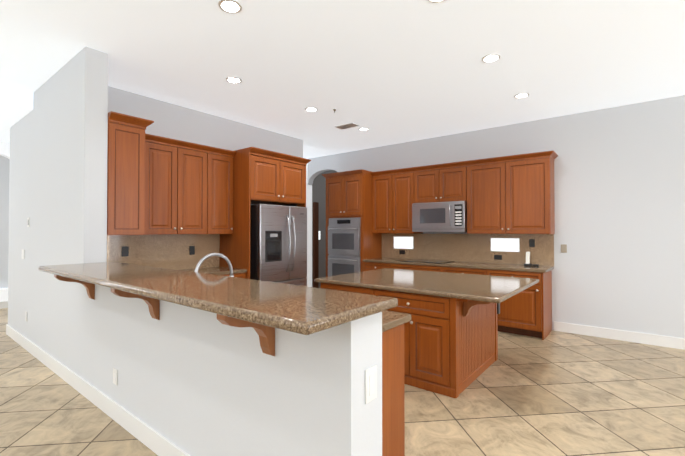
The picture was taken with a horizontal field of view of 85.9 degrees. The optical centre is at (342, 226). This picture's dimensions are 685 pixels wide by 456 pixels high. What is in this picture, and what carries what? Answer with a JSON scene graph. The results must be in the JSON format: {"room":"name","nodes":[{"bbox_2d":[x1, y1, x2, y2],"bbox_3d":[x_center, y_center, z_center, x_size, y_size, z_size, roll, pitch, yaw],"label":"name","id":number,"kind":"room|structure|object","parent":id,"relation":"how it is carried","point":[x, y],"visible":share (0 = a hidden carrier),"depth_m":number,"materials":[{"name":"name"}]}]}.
{"room":"kitchen","nodes":[
{"label":"kitchen","id":0,"kind":"room"},
{"bbox_2d":[8,46,381,455],"bbox_3d":[-2.219,-0.070,3.334,5.920,3.050,0.220,-1,-1,38],"label":"wall","id":1,"kind":"structure","parent":0,"point":[194,382],"depth_m":2.49,"materials":[{"name":"white paint"}]},
{"bbox_2d":[6,324,189,455],"bbox_3d":[-2.292,1.388,3.224,5.948,0.130,0.013,-1,-1,38],"label":"baseboard","id":2,"kind":"structure","parent":1,"relation":"attached to","point":[153,440],"depth_m":2.84,"materials":[{"name":"white wood"}]},
{"bbox_2d":[113,368,117,384],"bbox_3d":[-1.711,1.127,2.769,0.075,0.115,0.008,-1,-1,38],"label":"outlet","id":3,"kind":"object","parent":1,"relation":"attached to","point":[115,376],"visible":0.98,"depth_m":2.76,"materials":[{"name":"white plastic"}]},
{"bbox_2d":[107,119,146,234],"bbox_3d":[-2.380,-0.448,3.768,0.849,1.067,0.327,-1,-1,38],"label":"upper cabinet","id":4,"kind":"object","parent":1,"relation":"attached to","point":[127,142],"depth_m":3.50,"materials":[{"name":"brown wood"}]},
{"bbox_2d":[38,262,397,355],"bbox_3d":[-1.113,0.452,2.266,3.008,0.287,0.560,-1,-1,38],"label":"bar","id":5,"kind":"object","parent":1,"relation":"on","point":[264,309],"visible":1,"depth_m":1.64,"materials":[{"name":"stone"}]},
{"bbox_2d":[365,365,376,403],"bbox_3d":[0.117,0.641,1.499,0.008,0.135,0.080,-1,-1,38],"label":"outlet","id":6,"kind":"object","parent":1,"relation":"attached to","point":[370,383],"visible":1,"depth_m":1.49,"materials":[{"name":"white plastic"}]},
{"bbox_2d":[0,308,684,455],"bbox_3d":[-1.258,1.516,4.237,17.500,0.100,13.000,-1,-1,38],"label":"floor","id":7,"kind":"structure","parent":0,"point":[555,393],"depth_m":2.94,"materials":[{"name":"tile"}]},
{"bbox_2d":[223,273,244,277],"bbox_3d":[-1.577,0.980,4.411,0.052,0.748,0.988,-1,-1,38],"label":"base cabinet","id":8,"kind":"object","parent":7,"relation":"on","point":[242,275],"visible":0.02,"depth_m":4.74,"materials":[{"name":"brown wood"}]},
{"bbox_2d":[219,147,310,278],"bbox_3d":[-1.118,0.224,5.447,0.732,2.515,1.123,-1,-1,38],"label":"tall cabinet","id":9,"kind":"object","parent":7,"relation":"on","point":[263,176],"visible":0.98,"depth_m":5.02,"materials":[{"name":"brown wood"}]},
{"bbox_2d":[250,204,306,285],"bbox_3d":[-1.065,0.594,5.397,0.817,1.775,0.900,-1,-1,38],"label":"fridge","id":10,"kind":"object","parent":7,"relation":"on","point":[278,243],"visible":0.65,"depth_m":5.10,"materials":[{"name":"silver metal"}]},
{"bbox_2d":[322,169,381,276],"bbox_3d":[0.177,0.245,7.085,0.945,2.515,0.672,-1,-1,38],"label":"tall cabinet","id":11,"kind":"object","parent":7,"relation":"on","point":[348,194],"visible":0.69,"depth_m":6.76,"materials":[{"name":"brown wood"}]},
{"bbox_2d":[328,218,359,276],"bbox_3d":[0.180,0.507,7.040,0.754,1.330,0.670,-1,-1,38],"label":"double oven","id":12,"kind":"object","parent":11,"relation":"in","point":[344,245],"visible":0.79,"depth_m":6.81,"materials":[{"name":"silver metal"}]},
{"bbox_2d":[363,261,390,270],"bbox_3d":[0.780,1.059,6.620,0.560,0.875,0.637,-1,-1,38],"label":"base cabinet","id":13,"kind":"object","parent":7,"relation":"on","point":[367,265],"depth_m":6.39,"materials":[{"name":"brown wood"}]},
{"bbox_2d":[382,326,404,455],"bbox_3d":[-1.208,1.014,3.065,3.534,0.875,0.630,-1,-1,38],"label":"base cabinet","id":14,"kind":"object","parent":7,"relation":"on","point":[393,417],"depth_m":2.11,"materials":[{"name":"brown wood"}]},
{"bbox_2d":[182,266,246,274],"bbox_3d":[-1.821,0.576,4.627,0.641,0.040,1.016,-1,-1,38],"label":"countertop","id":15,"kind":"structure","parent":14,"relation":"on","point":[214,270],"depth_m":4.71,"materials":[{"name":"brown stone"}]},
{"bbox_2d":[189,246,194,254],"bbox_3d":[-1.997,0.315,4.888,0.006,0.115,0.075,-1,-1,38],"label":"electrical outlet","id":16,"kind":"object","parent":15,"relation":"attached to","point":[191,250],"visible":1,"depth_m":4.88,"materials":[{"name":"black plastic"}]},
{"bbox_2d":[382,310,410,333],"bbox_3d":[-1.187,0.556,3.064,3.576,0.040,0.645,-1,-1,38],"label":"countertop","id":17,"kind":"structure","parent":14,"relation":"on","point":[390,319],"depth_m":2.11,"materials":[{"name":"brown stone"}]},
{"bbox_2d":[122,246,128,256],"bbox_3d":[-2.506,0.286,4.245,0.006,0.115,0.075,-1,-1,38],"label":"electrical outlet","id":18,"kind":"object","parent":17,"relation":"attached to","point":[125,250],"visible":1,"depth_m":4.25,"materials":[{"name":"black plastic"}]},
{"bbox_2d":[194,253,233,276],"bbox_3d":[-0.940,0.363,2.736,0.107,0.336,0.349,-1,-1,38],"label":"faucet","id":19,"kind":"object","parent":17,"relation":"on","point":[200,262],"visible":0.62,"depth_m":2.76,"materials":[{"name":"silver metal"}]},
{"bbox_2d":[391,261,442,271],"bbox_3d":[1.360,1.054,6.160,0.920,0.875,0.637,-1,-1,38],"label":"base cabinet","id":20,"kind":"object","parent":7,"relation":"on","point":[394,264],"depth_m":5.88,"materials":[{"name":"brown wood"}]},
{"bbox_2d":[315,280,519,397],"bbox_3d":[0.880,1.039,4.024,1.847,0.850,1.418,-1,-1,38],"label":"kitchen island","id":21,"kind":"object","parent":7,"relation":"on","point":[451,338],"depth_m":3.30,"materials":[{"name":"brown wood"}]},
{"bbox_2d":[315,268,538,303],"bbox_3d":[0.926,0.594,4.059,1.960,0.040,1.515,-1,-1,38],"label":"island countertop","id":22,"kind":"structure","parent":21,"relation":"on","point":[496,289],"depth_m":3.76,"materials":[{"name":"brown stone"}]},
{"bbox_2d":[443,265,486,274],"bbox_3d":[1.979,1.047,5.670,0.660,0.875,0.637,-1,-1,38],"label":"base cabinet","id":23,"kind":"object","parent":7,"relation":"on","point":[463,269],"depth_m":5.43,"materials":[{"name":"brown wood"}]},
{"bbox_2d":[487,269,552,339],"bbox_3d":[2.519,1.042,5.242,0.716,0.875,0.637,-1,-1,38],"label":"base cabinet","id":24,"kind":"object","parent":7,"relation":"on","point":[527,312],"depth_m":4.94,"materials":[{"name":"brown wood"}]},
{"bbox_2d":[363,257,553,272],"bbox_3d":[1.689,0.593,5.899,2.888,0.040,0.647,-1,-1,38],"label":"countertop","id":25,"kind":"structure","parent":24,"relation":"on","point":[470,264],"depth_m":5.52,"materials":[{"name":"brown stone"}]},
{"bbox_2d":[398,259,453,262],"bbox_3d":[1.386,0.570,6.122,0.780,0.009,0.520,-1,-1,38],"label":"cooktop","id":26,"kind":"object","parent":25,"relation":"in","point":[426,261],"visible":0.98,"depth_m":6.05,"materials":[{"name":"black glass"}]},
{"bbox_2d":[524,252,538,265],"bbox_3d":[2.719,0.464,5.297,0.185,0.199,0.100,-1,-1,38],"label":"phone","id":27,"kind":"object","parent":25,"relation":"on","point":[527,263],"visible":1,"depth_m":5.31,"materials":[{"name":"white plastic"}]},
{"bbox_2d":[0,86,684,338],"bbox_3d":[-1.258,-0.059,4.257,17.500,3.050,13.000,-1,-1,38],"label":"wall","id":28,"kind":"structure","parent":0,"point":[619,185],"depth_m":4.93,"materials":[{"name":"white paint"}]},
{"bbox_2d":[0,301,7,308],"bbox_3d":[-5.478,1.446,7.676,0.013,0.130,12.850,-1,-1,38],"label":"baseboard","id":29,"kind":"structure","parent":28,"relation":"attached to","point":[3,304],"depth_m":6.74,"materials":[{"name":"white wood"}]},
{"bbox_2d":[147,139,210,234],"bbox_3d":[-2.170,-0.440,4.437,0.347,1.067,0.982,-1,-1,38],"label":"upper cabinet","id":30,"kind":"object","parent":28,"relation":"attached to","point":[158,185],"depth_m":4.41,"materials":[{"name":"brown wood"}]},
{"bbox_2d":[207,151,233,233],"bbox_3d":[-1.744,-0.433,4.976,0.347,1.067,0.393,-1,-1,38],"label":"upper cabinet","id":31,"kind":"object","parent":28,"relation":"attached to","point":[221,221],"depth_m":4.88,"materials":[{"name":"brown wood"}]},
{"bbox_2d":[313,202,318,287],"bbox_3d":[-0.614,0.481,8.456,0.042,2.080,0.145,-1,-1,38],"label":"hall door","id":32,"kind":"structure","parent":28,"relation":"in","point":[315,241],"depth_m":8.43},
{"bbox_2d":[372,171,422,233],"bbox_3d":[0.986,-0.411,6.659,0.858,1.067,0.348,-1,-1,38],"label":"upper cabinet","id":33,"kind":"object","parent":28,"relation":"attached to","point":[392,192],"depth_m":6.51,"materials":[{"name":"brown wood"}]},
{"bbox_2d":[393,236,413,248],"bbox_3d":[1.113,0.293,6.740,0.414,0.234,0.008,-1,-1,38],"label":"window","id":34,"kind":"structure","parent":28,"relation":"in","point":[403,242],"depth_m":6.73,"materials":[{"name":"white glass"}]},
{"bbox_2d":[414,163,465,202],"bbox_3d":[1.676,-0.673,6.117,0.900,0.557,0.348,-1,-1,38],"label":"upper cabinet","id":35,"kind":"object","parent":28,"relation":"attached to","point":[431,184],"depth_m":5.96,"materials":[{"name":"brown wood"}]},
{"bbox_2d":[412,201,466,231],"bbox_3d":[1.637,-0.153,6.062,0.892,0.475,0.471,-1,-1,38],"label":"microwave","id":36,"kind":"object","parent":35,"relation":"attached to","point":[451,216],"visible":1,"depth_m":5.88,"materials":[{"name":"silver metal"}]},
{"bbox_2d":[494,255,501,259],"bbox_3d":[2.412,0.475,5.710,0.115,0.075,0.006,-1,-1,38],"label":"electrical outlet","id":37,"kind":"object","parent":28,"relation":"attached to","point":[497,257],"visible":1,"depth_m":5.71,"materials":[{"name":"black plastic"}]},
{"bbox_2d":[490,238,519,251],"bbox_3d":[2.489,0.279,5.650,0.424,0.214,0.008,-1,-1,38],"label":"window","id":38,"kind":"structure","parent":28,"relation":"in","point":[504,244],"depth_m":5.64,"materials":[{"name":"white glass"}]},
{"bbox_2d":[466,155,554,233],"bbox_3d":[2.475,-0.426,5.480,1.140,1.067,0.348,-1,-1,38],"label":"upper cabinet","id":39,"kind":"object","parent":28,"relation":"attached to","point":[512,194],"depth_m":5.30,"materials":[{"name":"brown wood"}]},
{"bbox_2d":[529,239,534,246],"bbox_3d":[2.788,0.241,5.415,0.075,0.115,0.006,-1,-1,38],"label":"electrical outlet","id":40,"kind":"object","parent":28,"relation":"attached to","point":[531,242],"visible":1,"depth_m":5.41,"materials":[{"name":"black plastic"}]},
{"bbox_2d":[561,244,566,252],"bbox_3d":[3.115,0.308,5.183,0.075,0.115,0.008,-1,-1,38],"label":"light switch","id":41,"kind":"object","parent":28,"relation":"attached to","point":[563,248],"visible":1,"depth_m":5.18,"materials":[{"name":"beige plastic"}]},
{"bbox_2d":[554,321,684,349],"bbox_3d":[5.301,1.391,3.435,5.841,0.130,0.013,-1,-1,38],"label":"baseboard","id":42,"kind":"structure","parent":28,"relation":"attached to","point":[651,339],"depth_m":4.76,"materials":[{"name":"white wood"}]},
{"bbox_2d":[0,0,684,158],"bbox_3d":[-1.258,-1.643,4.277,17.500,0.120,13.000,-1,-1,38],"label":"ceiling","id":43,"kind":"structure","parent":0,"point":[388,72],"depth_m":3.47,"materials":[{"name":"white paint"}]},
{"bbox_2d":[0,85,32,126],"bbox_3d":[-5.700,-1.503,2.735,1.230,0.199,5.069,-1,-1,38],"label":"soffit","id":44,"kind":"structure","parent":43,"relation":"attached to","point":[16,105],"depth_m":4.29,"materials":[{"name":"white paint"}]},
{"bbox_2d":[218,0,241,13],"bbox_3d":[-0.817,-1.600,2.676,0.170,0.007,0.170,-1,-1,38],"label":"recessed light","id":45,"kind":"object","parent":43,"relation":"in","point":[231,6],"visible":1,"depth_m":2.67,"materials":[{"name":"white"}]},
{"bbox_2d":[226,77,241,82],"bbox_3d":[-1.174,-1.583,3.980,0.170,0.007,0.170,-1,-1,38],"label":"recessed light","id":46,"kind":"object","parent":43,"relation":"in","point":[233,79],"visible":1,"depth_m":3.98,"materials":[{"name":"white"}]},
{"bbox_2d":[305,107,317,111],"bbox_3d":[-0.417,-1.571,4.936,0.170,0.007,0.170,-1,-1,38],"label":"recessed light","id":47,"kind":"object","parent":43,"relation":"in","point":[311,109],"visible":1,"depth_m":4.93,"materials":[{"name":"white"}]},
{"bbox_2d":[335,123,358,129],"bbox_3d":[0.070,-1.558,5.712,0.340,0.014,0.180,-1,-1,38],"label":"ceiling vent","id":48,"kind":"object","parent":43,"relation":"in","point":[346,126],"visible":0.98,"depth_m":5.70,"materials":[{"name":"white metal"}]},
{"bbox_2d":[427,0,445,2],"bbox_3d":[0.664,-1.602,2.549,0.170,0.007,0.170,-1,-1,38],"label":"recessed light","id":49,"kind":"object","parent":43,"relation":"in","point":[435,1],"visible":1,"depth_m":2.62,"materials":[{"name":"white"}]},
{"bbox_2d":[481,54,500,62],"bbox_3d":[1.403,-1.590,3.482,0.170,0.007,0.170,-1,-1,38],"label":"recessed light","id":50,"kind":"object","parent":43,"relation":"in","point":[489,58],"visible":1,"depth_m":3.47,"materials":[{"name":"white"}]},
{"bbox_2d":[514,93,529,97],"bbox_3d":[2.161,-1.577,4.438,0.170,0.007,0.170,-1,-1,38],"label":"recessed light","id":51,"kind":"object","parent":43,"relation":"in","point":[522,95],"visible":1,"depth_m":4.42,"materials":[{"name":"white"}]}
]}

